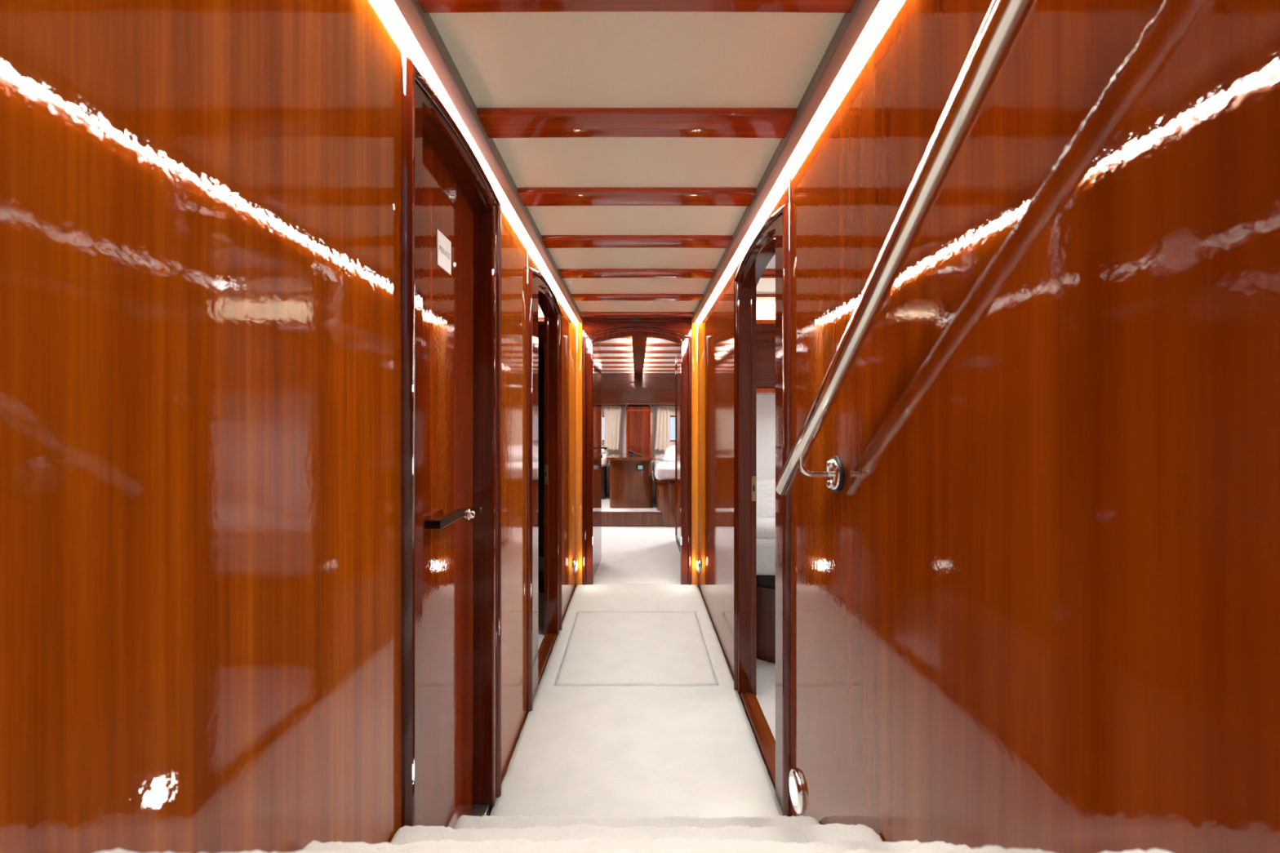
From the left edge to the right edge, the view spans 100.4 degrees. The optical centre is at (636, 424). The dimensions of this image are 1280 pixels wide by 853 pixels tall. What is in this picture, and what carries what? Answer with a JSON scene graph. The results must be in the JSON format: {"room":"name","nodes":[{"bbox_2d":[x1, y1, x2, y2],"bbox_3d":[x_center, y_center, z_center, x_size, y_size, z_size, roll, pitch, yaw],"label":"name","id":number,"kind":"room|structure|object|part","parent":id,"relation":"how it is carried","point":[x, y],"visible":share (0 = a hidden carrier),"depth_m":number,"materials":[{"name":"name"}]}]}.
{"room":"ship interior","nodes":[
{"label":"ship interior","id":0,"kind":"room"},
{"bbox_2d":[0,0,576,852],"bbox_3d":[-0.482,-0.470,1.024,0.045,3.460,6.049,0,0,0],"label":"wall","id":1,"kind":"structure","parent":0,"point":[201,200],"depth_m":0.57,"materials":[{"name":"brown wood"}]},
{"bbox_2d":[401,54,501,827],"bbox_3d":[-0.494,0.234,1.389,0.111,1.960,0.696,0,0,0],"label":"door","id":2,"kind":"structure","parent":1,"relation":"in","point":[451,324],"depth_m":1.43,"materials":[{"name":"brown wood"}]},
{"bbox_2d":[436,229,451,275],"bbox_3d":[-0.510,-0.455,1.413,0.003,0.090,0.099,0,0,0],"label":"door sign","id":3,"kind":"object","parent":2,"relation":"attached to","point":[443,244],"visible":1,"depth_m":1.41,"materials":[{"name":"grey plastic"}]},
{"bbox_3d":[-0.492,0.242,1.374,0.040,0.021,0.176,0,0,0],"label":"lever handle","id":4,"kind":"part","parent":2,"relation":"part of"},
{"bbox_2d":[382,0,582,322],"bbox_3d":[-0.432,-0.780,2.415,0.056,0.038,3.150,0,0,0],"label":"led strip","id":5,"kind":"object","parent":1,"relation":"attached to","point":[418,28],"visible":1,"depth_m":1.31,"materials":[{"name":"white plastic"}]},
{"bbox_2d":[526,240,527,268],"bbox_3d":[-0.461,-0.710,2.225,0.007,0.120,0.007,0,0,0],"label":"trim","id":6,"kind":"structure","parent":1,"relation":"attached to","point":[526,241],"depth_m":2.22,"materials":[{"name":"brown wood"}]},
{"bbox_2d":[526,266,561,711],"bbox_3d":[-0.483,0.251,2.679,0.089,1.926,0.903,0,0,0],"label":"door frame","id":7,"kind":"structure","parent":1,"relation":"in","point":[539,291],"depth_m":2.82,"materials":[{"name":"brown wood"}]},
{"bbox_3d":[-0.516,0.283,3.031,0.019,0.110,0.003,0,0,0],"label":"strike plate","id":8,"kind":"part","parent":7,"relation":"part of","materials":[{"name":"gold metal"}]},
{"bbox_2d":[573,557,577,573],"bbox_3d":[-0.451,1.040,3.930,0.020,0.113,0.113,0,0,0],"label":"step light","id":9,"kind":"object","parent":1,"relation":"attached to","point":[575,558],"visible":1,"depth_m":3.89,"materials":[{"name":"silver metal"}]},
{"bbox_2d":[537,592,544,649],"bbox_3d":[-1.305,1.225,2.940,1.590,0.050,2.080,0,0,0],"label":"floor","id":10,"kind":"structure","parent":0,"point":[540,595],"depth_m":3.30,"materials":[{"name":"brown wood"}]},
{"bbox_2d":[537,355,544,592],"bbox_3d":[-1.305,0.350,3.895,1.570,1.700,0.190,0,0,0],"label":"wardrobe","id":11,"kind":"object","parent":10,"relation":"on","point":[540,357],"visible":0.02,"depth_m":3.83,"materials":[{"name":"brown wood"}]},
{"bbox_2d":[537,303,544,317],"bbox_3d":[-1.302,-0.815,2.940,1.595,0.030,2.080,0,0,0],"label":"ceiling","id":12,"kind":"structure","parent":0,"point":[540,314],"depth_m":3.83,"materials":[{"name":"white paint"}]},
{"bbox_2d":[537,317,691,336],"bbox_3d":[0.000,0.150,4.025,4.000,2.100,0.050,0,0,0],"label":"wall","id":13,"kind":"structure","parent":0,"point":[588,327],"depth_m":4.00,"materials":[{"name":"brown wood"}]},
{"bbox_2d":[537,320,544,355],"bbox_3d":[-1.305,-0.613,3.860,1.570,0.225,0.260,0,0,0],"label":"upper cabinet","id":14,"kind":"object","parent":13,"relation":"attached to","point":[540,323],"visible":0.02,"depth_m":3.74,"materials":[{"name":"brown wood"}]},
{"bbox_2d":[575,322,582,585],"bbox_3d":[-0.433,0.219,3.994,0.050,1.962,0.012,0,0,0],"label":"trim","id":15,"kind":"structure","parent":13,"relation":"attached to","point":[579,326],"depth_m":3.99,"materials":[{"name":"brown wood"}]},
{"bbox_2d":[632,319,640,322],"bbox_3d":[0.000,-0.770,3.970,0.060,0.020,0.029,0,0,0],"label":"door catch","id":16,"kind":"structure","parent":13,"relation":"in","point":[633,320],"depth_m":3.96,"materials":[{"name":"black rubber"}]},
{"bbox_2d":[582,326,691,585],"bbox_3d":[0.000,0.234,4.322,0.813,1.933,0.678,0,0,0],"label":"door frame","id":17,"kind":"structure","parent":13,"relation":"in","point":[592,353],"depth_m":3.99,"materials":[{"name":"brown wood"}]},
{"bbox_3d":[-0.340,0.240,4.368,0.036,1.880,0.585,0,0,2],"label":"veneer panel","id":18,"kind":"part","parent":17,"relation":"part of","materials":[{"name":"brown wood"}]},
{"bbox_2d":[583,317,690,321],"bbox_3d":[0.000,-0.786,3.991,0.800,0.028,0.019,0,0,0],"label":"trim","id":19,"kind":"structure","parent":13,"relation":"attached to","point":[585,319],"depth_m":3.98,"materials":[{"name":"brown wood"}]},
{"bbox_2d":[691,322,697,585],"bbox_3d":[0.433,0.219,3.994,0.050,1.962,0.012,0,0,0],"label":"trim","id":20,"kind":"structure","parent":13,"relation":"attached to","point":[694,325],"depth_m":3.99,"materials":[{"name":"brown wood"}]},
{"bbox_2d":[489,526,782,817],"bbox_3d":[0.000,1.224,4.325,4.000,0.052,6.851,0,0,0],"label":"floor","id":21,"kind":"structure","parent":0,"point":[597,751],"depth_m":2.05,"materials":[{"name":"beige carpet"}]},
{"bbox_2d":[601,511,662,526],"bbox_3d":[-0.820,1.117,7.010,2.360,0.165,1.480,0,0,0],"label":"platform","id":22,"kind":"object","parent":21,"relation":"on","point":[608,519],"visible":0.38,"depth_m":6.27,"materials":[{"name":"brown wood"}]},
{"bbox_2d":[601,494,660,512],"bbox_3d":[-0.820,1.028,7.018,2.320,0.013,1.465,0,0,0],"label":"floor","id":23,"kind":"structure","parent":22,"relation":"on","point":[606,508],"depth_m":6.39,"materials":[{"name":"white carpet"}]},
{"bbox_2d":[601,453,608,499],"bbox_3d":[-1.149,0.710,7.358,1.513,0.624,0.683,0,0,0],"label":"bed","id":24,"kind":"object","parent":23,"relation":"on","point":[604,462],"visible":0.14,"depth_m":7.28,"materials":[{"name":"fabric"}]},
{"bbox_3d":[-1.149,0.481,7.320,1.513,0.164,0.607,0,0,0],"label":"mattress","id":25,"kind":"part","parent":24,"relation":"part of","materials":[{"name":"white fabric"}]},
{"bbox_2d":[605,453,655,508],"bbox_3d":[-0.075,0.711,7.003,0.610,0.622,1.095,0,0,0],"label":"chest","id":26,"kind":"object","parent":23,"relation":"on","point":[630,477],"visible":0.98,"depth_m":6.50,"materials":[{"name":"brown wood"}]},
{"bbox_2d":[627,450,641,456],"bbox_3d":[-0.028,0.363,6.750,0.178,0.075,0.100,0,0,0],"label":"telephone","id":27,"kind":"object","parent":26,"relation":"on","point":[629,451],"visible":0.99,"depth_m":6.74,"materials":[{"name":"black plastic"}]},
{"bbox_2d":[95,815,1172,852],"bbox_3d":[0.000,0.373,-0.309,0.912,1.676,3.346,0,0,0],"label":"staircase","id":28,"kind":"structure","parent":21,"relation":"on","point":[468,833],"depth_m":0.98,"materials":[{"name":"beige carpet"}]},
{"bbox_2d":[555,612,717,685],"bbox_3d":[-0.004,1.208,2.938,0.753,0.019,0.953,0,0,0],"label":"floor hatch","id":29,"kind":"object","parent":21,"relation":"on","point":[603,648],"visible":0.99,"depth_m":2.81,"materials":[{"name":"beige carpet"}]},
{"bbox_2d":[652,459,675,526],"bbox_3d":[1.041,0.841,6.878,1.658,0.718,1.291,0,0,0],"label":"bed","id":30,"kind":"object","parent":21,"relation":"on","point":[664,472],"visible":0.2,"depth_m":6.26,"materials":[{"name":"brown wood"}]},
{"bbox_3d":[1.033,0.575,6.887,1.643,0.185,1.272,0,0,0],"label":"mattress","id":31,"kind":"part","parent":30,"relation":"part of","materials":[{"name":"white fabric"}]},
{"bbox_2d":[662,445,675,462],"bbox_3d":[0.660,0.399,7.100,0.620,0.240,0.446,0,0,5],"label":"pillow","id":32,"kind":"object","parent":30,"relation":"on","point":[669,452],"visible":0.23,"depth_m":6.93,"materials":[{"name":"white fabric"}]},
{"bbox_2d":[675,351,679,551],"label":"door","id":33,"kind":"structure","parent":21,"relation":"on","point":[677,357],"depth_m":5.27,"materials":[{"name":"brown wood"}]},
{"bbox_3d":[0.411,0.228,5.512,0.032,1.845,0.032,0,0,0],"label":"corner post","id":34,"kind":"part","parent":33,"relation":"part of","materials":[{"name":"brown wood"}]},
{"bbox_2d":[429,11,844,311],"bbox_3d":[0.000,-0.815,2.410,0.940,0.030,3.220,0,0,0],"label":"ceiling","id":35,"kind":"structure","parent":0,"point":[531,59],"depth_m":1.29,"materials":[{"name":"beige paint"}]},
{"bbox_2d":[476,107,796,137],"bbox_3d":[0.000,-0.791,1.400,0.864,0.022,0.106,0,0,0],"label":"ceiling beam","id":36,"kind":"structure","parent":35,"relation":"attached to","point":[497,122],"depth_m":1.38,"materials":[{"name":"brown wood"}]},
{"bbox_2d":[417,0,856,13],"bbox_3d":[0.000,-0.791,0.958,0.864,0.022,0.106,0,0,0],"label":"ceiling beam","id":37,"kind":"structure","parent":35,"relation":"attached to","point":[427,6],"depth_m":1.00,"materials":[{"name":"brown wood"}]},
{"bbox_2d":[541,235,732,248],"bbox_3d":[0.000,-0.791,2.307,0.864,0.022,0.106,0,0,0],"label":"ceiling beam","id":38,"kind":"structure","parent":35,"relation":"attached to","point":[548,241],"depth_m":2.28,"materials":[{"name":"brown wood"}]},
{"bbox_2d":[570,293,702,301],"bbox_3d":[0.000,-0.791,3.315,0.864,0.022,0.106,0,0,0],"label":"ceiling beam","id":39,"kind":"structure","parent":35,"relation":"attached to","point":[575,297],"depth_m":3.28,"materials":[{"name":"brown wood"}]},
{"bbox_2d":[517,187,756,206],"bbox_3d":[0.000,-0.791,1.853,0.864,0.022,0.106,0,0,0],"label":"ceiling beam","id":40,"kind":"structure","parent":35,"relation":"attached to","point":[528,196],"depth_m":1.83,"materials":[{"name":"brown wood"}]},
{"bbox_2d":[558,268,715,278],"bbox_3d":[0.000,-0.791,2.793,0.864,0.022,0.106,0,0,0],"label":"ceiling beam","id":41,"kind":"structure","parent":35,"relation":"attached to","point":[563,273],"depth_m":2.76,"materials":[{"name":"brown wood"}]},
{"bbox_2d":[580,311,693,317],"bbox_3d":[0.000,-0.791,3.838,0.864,0.022,0.106,0,0,0],"label":"ceiling beam","id":42,"kind":"structure","parent":35,"relation":"attached to","point":[584,314],"depth_m":3.80,"materials":[{"name":"brown wood"}]},
{"bbox_2d":[601,404,675,494],"bbox_3d":[0.000,0.247,7.775,4.000,2.005,0.050,0,0,0],"label":"wall","id":43,"kind":"structure","parent":0,"point":[659,455],"depth_m":7.75,"materials":[{"name":"white paint"}]},
{"bbox_2d":[601,404,625,406],"bbox_3d":[-0.615,-0.273,7.703,0.890,0.020,0.095,0,0,0],"label":"rail","id":44,"kind":"object","parent":43,"relation":"attached to","point":[602,405],"visible":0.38,"depth_m":7.66,"materials":[{"name":"brown wood"}]},
{"bbox_2d":[604,405,622,450],"bbox_3d":[-0.341,0.053,7.661,0.262,0.645,0.042,0,0,0],"label":"curtain","id":45,"kind":"object","parent":44,"relation":"hanging from","point":[612,414],"visible":0.98,"depth_m":7.66,"materials":[{"name":"beige fabric"}]},
{"bbox_2d":[626,404,650,453],"bbox_3d":[0.020,0.376,7.649,0.349,1.308,0.202,0,0,0],"label":"post","id":46,"kind":"object","parent":43,"relation":"attached to","point":[637,416],"visible":0.6,"depth_m":7.56,"materials":[{"name":"brown wood"}]},
{"bbox_3d":[-0.145,0.125,7.562,0.019,0.650,0.020,0,0,0],"label":"corner moulding","id":47,"kind":"part","parent":46,"relation":"part of","materials":[{"name":"brown wood"}]},
{"bbox_3d":[0.020,-0.200,7.558,0.330,0.020,0.019,0,0,0],"label":"cross moulding","id":48,"kind":"part","parent":46,"relation":"part of","materials":[{"name":"brown wood"}]},
{"bbox_3d":[0.185,0.125,7.562,0.019,0.650,0.020,0,0,0],"label":"corner moulding","id":49,"kind":"part","parent":46,"relation":"part of","materials":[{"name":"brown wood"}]},
{"bbox_2d":[651,404,675,406],"bbox_3d":[0.655,-0.273,7.703,0.890,0.020,0.095,0,0,0],"label":"rail","id":50,"kind":"object","parent":43,"relation":"attached to","point":[651,405],"visible":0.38,"depth_m":7.66,"materials":[{"name":"brown wood"}]},
{"bbox_2d":[653,405,670,450],"bbox_3d":[0.353,0.053,7.661,0.246,0.645,0.038,0,0,0],"label":"curtain","id":51,"kind":"object","parent":50,"relation":"hanging from","point":[662,430],"visible":0.97,"depth_m":7.66,"materials":[{"name":"beige fabric"}]},
{"bbox_2d":[599,338,679,373],"bbox_3d":[0.000,-0.740,5.900,4.000,0.030,3.700,0,0,0],"label":"ceiling","id":52,"kind":"structure","parent":0,"point":[611,340],"depth_m":5.54,"materials":[{"name":"white paint"}]},
{"bbox_2d":[614,336,659,338],"bbox_3d":[0.000,-0.720,4.350,3.980,0.021,0.100,0,0,0],"label":"beam","id":53,"kind":"structure","parent":52,"relation":"attached to","point":[626,337],"depth_m":4.39,"materials":[{"name":"brown wood"}]},
{"bbox_2d":[601,373,675,404],"bbox_3d":[0.000,-0.501,7.532,3.980,0.447,0.135,0,0,0],"label":"wall","id":54,"kind":"structure","parent":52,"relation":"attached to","point":[617,388],"depth_m":7.48,"materials":[{"name":"brown wood"}]},
{"bbox_3d":[0.000,-0.290,7.537,3.980,0.025,0.125,0,0,0],"label":"moulding","id":55,"kind":"part","parent":54,"relation":"part of","materials":[{"name":"brown wood"}]},
{"bbox_2d":[601,365,675,368],"bbox_3d":[0.000,-0.720,6.650,3.980,0.021,0.100,0,0,0],"label":"beam","id":56,"kind":"structure","parent":52,"relation":"attached to","point":[602,366],"depth_m":6.60,"materials":[{"name":"brown wood"}]},
{"bbox_2d":[601,361,675,364],"bbox_3d":[0.000,-0.720,6.190,3.980,0.021,0.100,0,0,0],"label":"beam","id":57,"kind":"structure","parent":52,"relation":"attached to","point":[602,362],"depth_m":6.14,"materials":[{"name":"brown wood"}]},
{"bbox_2d":[601,369,675,371],"bbox_3d":[0.000,-0.720,7.110,3.980,0.021,0.100,0,0,0],"label":"beam","id":58,"kind":"structure","parent":52,"relation":"attached to","point":[602,370],"depth_m":7.06,"materials":[{"name":"brown wood"}]},
{"bbox_2d":[601,356,675,359],"bbox_3d":[0.000,-0.720,5.730,3.980,0.021,0.100,0,0,0],"label":"beam","id":59,"kind":"structure","parent":52,"relation":"attached to","point":[602,357],"depth_m":5.68,"materials":[{"name":"brown wood"}]},
{"bbox_2d":[631,336,647,376],"bbox_3d":[0.020,-0.701,5.780,0.124,0.051,3.440,0,0,0],"label":"spine","id":60,"kind":"object","parent":52,"relation":"attached to","point":[638,344],"visible":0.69,"depth_m":5.10,"materials":[{"name":"brown wood"}]},
{"bbox_2d":[599,343,679,346],"bbox_3d":[0.000,-0.720,4.810,3.980,0.021,0.100,0,0,0],"label":"beam","id":61,"kind":"structure","parent":52,"relation":"attached to","point":[600,344],"depth_m":4.78,"materials":[{"name":"brown wood"}]},
{"bbox_2d":[600,350,679,353],"bbox_3d":[0.000,-0.720,5.270,3.980,0.021,0.100,0,0,0],"label":"beam","id":62,"kind":"structure","parent":52,"relation":"attached to","point":[602,351],"depth_m":5.22,"materials":[{"name":"brown wood"}]},
{"bbox_2d":[755,658,775,740],"bbox_3d":[1.305,1.225,2.460,1.590,0.050,2.520,0,0,0],"label":"floor","id":63,"kind":"structure","parent":0,"point":[766,671],"depth_m":2.40,"materials":[{"name":"white carpet"}]},
{"bbox_2d":[756,517,775,663],"bbox_3d":[1.217,0.848,3.170,1.388,0.704,1.060,0,0,0],"label":"bed","id":64,"kind":"object","parent":63,"relation":"on","point":[766,527],"visible":0.04,"depth_m":2.69,"materials":[{"name":"brown wood"}]},
{"bbox_2d":[756,478,775,518],"bbox_3d":[0.840,0.453,3.060,0.636,0.287,0.378,0,0,-10],"label":"pillow","id":65,"kind":"object","parent":64,"relation":"on","point":[766,489],"visible":0.11,"depth_m":2.96,"materials":[{"name":"white fabric"}]},
{"bbox_3d":[1.220,0.660,3.155,1.367,0.205,1.019,0,0,0],"label":"mattress","id":66,"kind":"part","parent":64,"relation":"part of","materials":[{"name":"white fabric"}]},
{"bbox_2d":[756,517,775,539],"bbox_3d":[1.217,0.551,3.031,1.388,0.110,0.752,0,0,0],"label":"duvet","id":67,"kind":"object","parent":64,"relation":"on","point":[766,527],"depth_m":2.67,"materials":[{"name":"white fabric"}]},
{"bbox_2d":[756,310,775,481],"bbox_3d":[1.302,0.210,3.745,1.595,2.080,0.050,0,0,0],"label":"wall","id":68,"kind":"structure","parent":0,"point":[766,404],"depth_m":3.72,"materials":[{"name":"white paint"}]},
{"bbox_2d":[756,319,775,395],"bbox_3d":[1.305,-0.443,3.583,1.570,0.475,0.265,0,0,0],"label":"upper cabinet","id":69,"kind":"object","parent":68,"relation":"attached to","point":[766,328],"visible":0.02,"depth_m":3.46,"materials":[{"name":"brown wood"}]},
{"bbox_3d":[1.305,-0.221,3.583,1.570,0.031,0.265,0,0,0],"label":"trim","id":70,"kind":"part","parent":69,"relation":"part of","materials":[{"name":"brown wood"}]},
{"bbox_2d":[756,253,775,310],"bbox_3d":[1.302,-0.815,2.460,1.595,0.030,2.520,0,0,0],"label":"ceiling","id":71,"kind":"structure","parent":0,"point":[765,286],"depth_m":3.16,"materials":[{"name":"white paint"}]},
{"bbox_2d":[756,293,775,300],"bbox_3d":[1.305,-0.792,3.314,1.590,0.025,0.105,0,0,0],"label":"beam","id":72,"kind":"structure","parent":71,"relation":"attached to","point":[759,296],"depth_m":3.27,"materials":[{"name":"brown wood"}]},
{"bbox_2d":[760,268,775,278],"bbox_3d":[1.305,-0.792,2.792,1.590,0.025,0.105,0,0,0],"label":"beam","id":73,"kind":"structure","parent":71,"relation":"attached to","point":[768,273],"depth_m":2.76,"materials":[{"name":"brown wood"}]},
{"bbox_2d":[697,0,1279,852],"bbox_3d":[0.482,-0.470,1.024,0.045,3.460,6.049,0,0,0],"label":"wall","id":74,"kind":"structure","parent":0,"point":[1036,604],"depth_m":0.61,"materials":[{"name":"brown wood"}]},
{"bbox_2d":[488,585,775,816],"bbox_3d":[0.000,1.235,1.015,1.080,0.042,6.010,0,0,0],"label":"trim","id":75,"kind":"structure","parent":74,"relation":"attached to","point":[490,808],"depth_m":2.23,"materials":[{"name":"wood"}]},
{"bbox_2d":[696,557,700,573],"bbox_3d":[0.451,1.040,3.930,0.020,0.113,0.113,0,0,0],"label":"step light","id":76,"kind":"object","parent":74,"relation":"attached to","point":[698,562],"visible":1,"depth_m":3.89,"materials":[{"name":"silver metal"}]},
{"bbox_2d":[733,202,791,817],"bbox_3d":[0.483,0.252,2.012,0.089,1.924,0.832,0,0,0],"label":"door","id":77,"kind":"structure","parent":74,"relation":"in","point":[774,237],"depth_m":2.10,"materials":[{"name":"brown wood"}]},
{"bbox_3d":[0.516,0.283,2.358,0.019,0.110,0.003,0,0,0],"label":"strike plate","id":78,"kind":"part","parent":77,"relation":"part of","materials":[{"name":"gold metal"}]},
{"bbox_2d":[789,168,791,202],"bbox_3d":[0.461,-0.710,1.600,0.007,0.120,0.007,0,0,0],"label":"trim","id":79,"kind":"structure","parent":74,"relation":"attached to","point":[789,169],"depth_m":1.60,"materials":[{"name":"brown wood"}]},
{"bbox_2d":[690,0,891,322],"bbox_3d":[0.432,-0.780,2.415,0.056,0.038,3.150,0,0,0],"label":"led strip","id":80,"kind":"object","parent":74,"relation":"attached to","point":[855,28],"visible":1,"depth_m":1.32,"materials":[{"name":"white plastic"}]},
{"bbox_2d":[788,767,804,815],"bbox_3d":[0.451,1.043,1.517,0.020,0.113,0.113,0,0,0],"label":"step light","id":81,"kind":"object","parent":74,"relation":"attached to","point":[795,784],"visible":1,"depth_m":1.49,"materials":[{"name":"silver metal"}]},
{"bbox_2d":[775,0,1036,495],"bbox_3d":[0.408,-0.467,0.461,0.104,1.296,1.843,0,0,0],"label":"handrail","id":82,"kind":"object","parent":74,"relation":"attached to","point":[1005,20],"visible":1,"depth_m":0.70,"materials":[{"name":"metal"}]},
{"bbox_3d":[0.408,0.097,1.222,0.079,0.046,0.012,0,0,0],"label":"bracket arm","id":83,"kind":"part","parent":82,"relation":"part of","materials":[{"name":"silver metal"}]}
]}

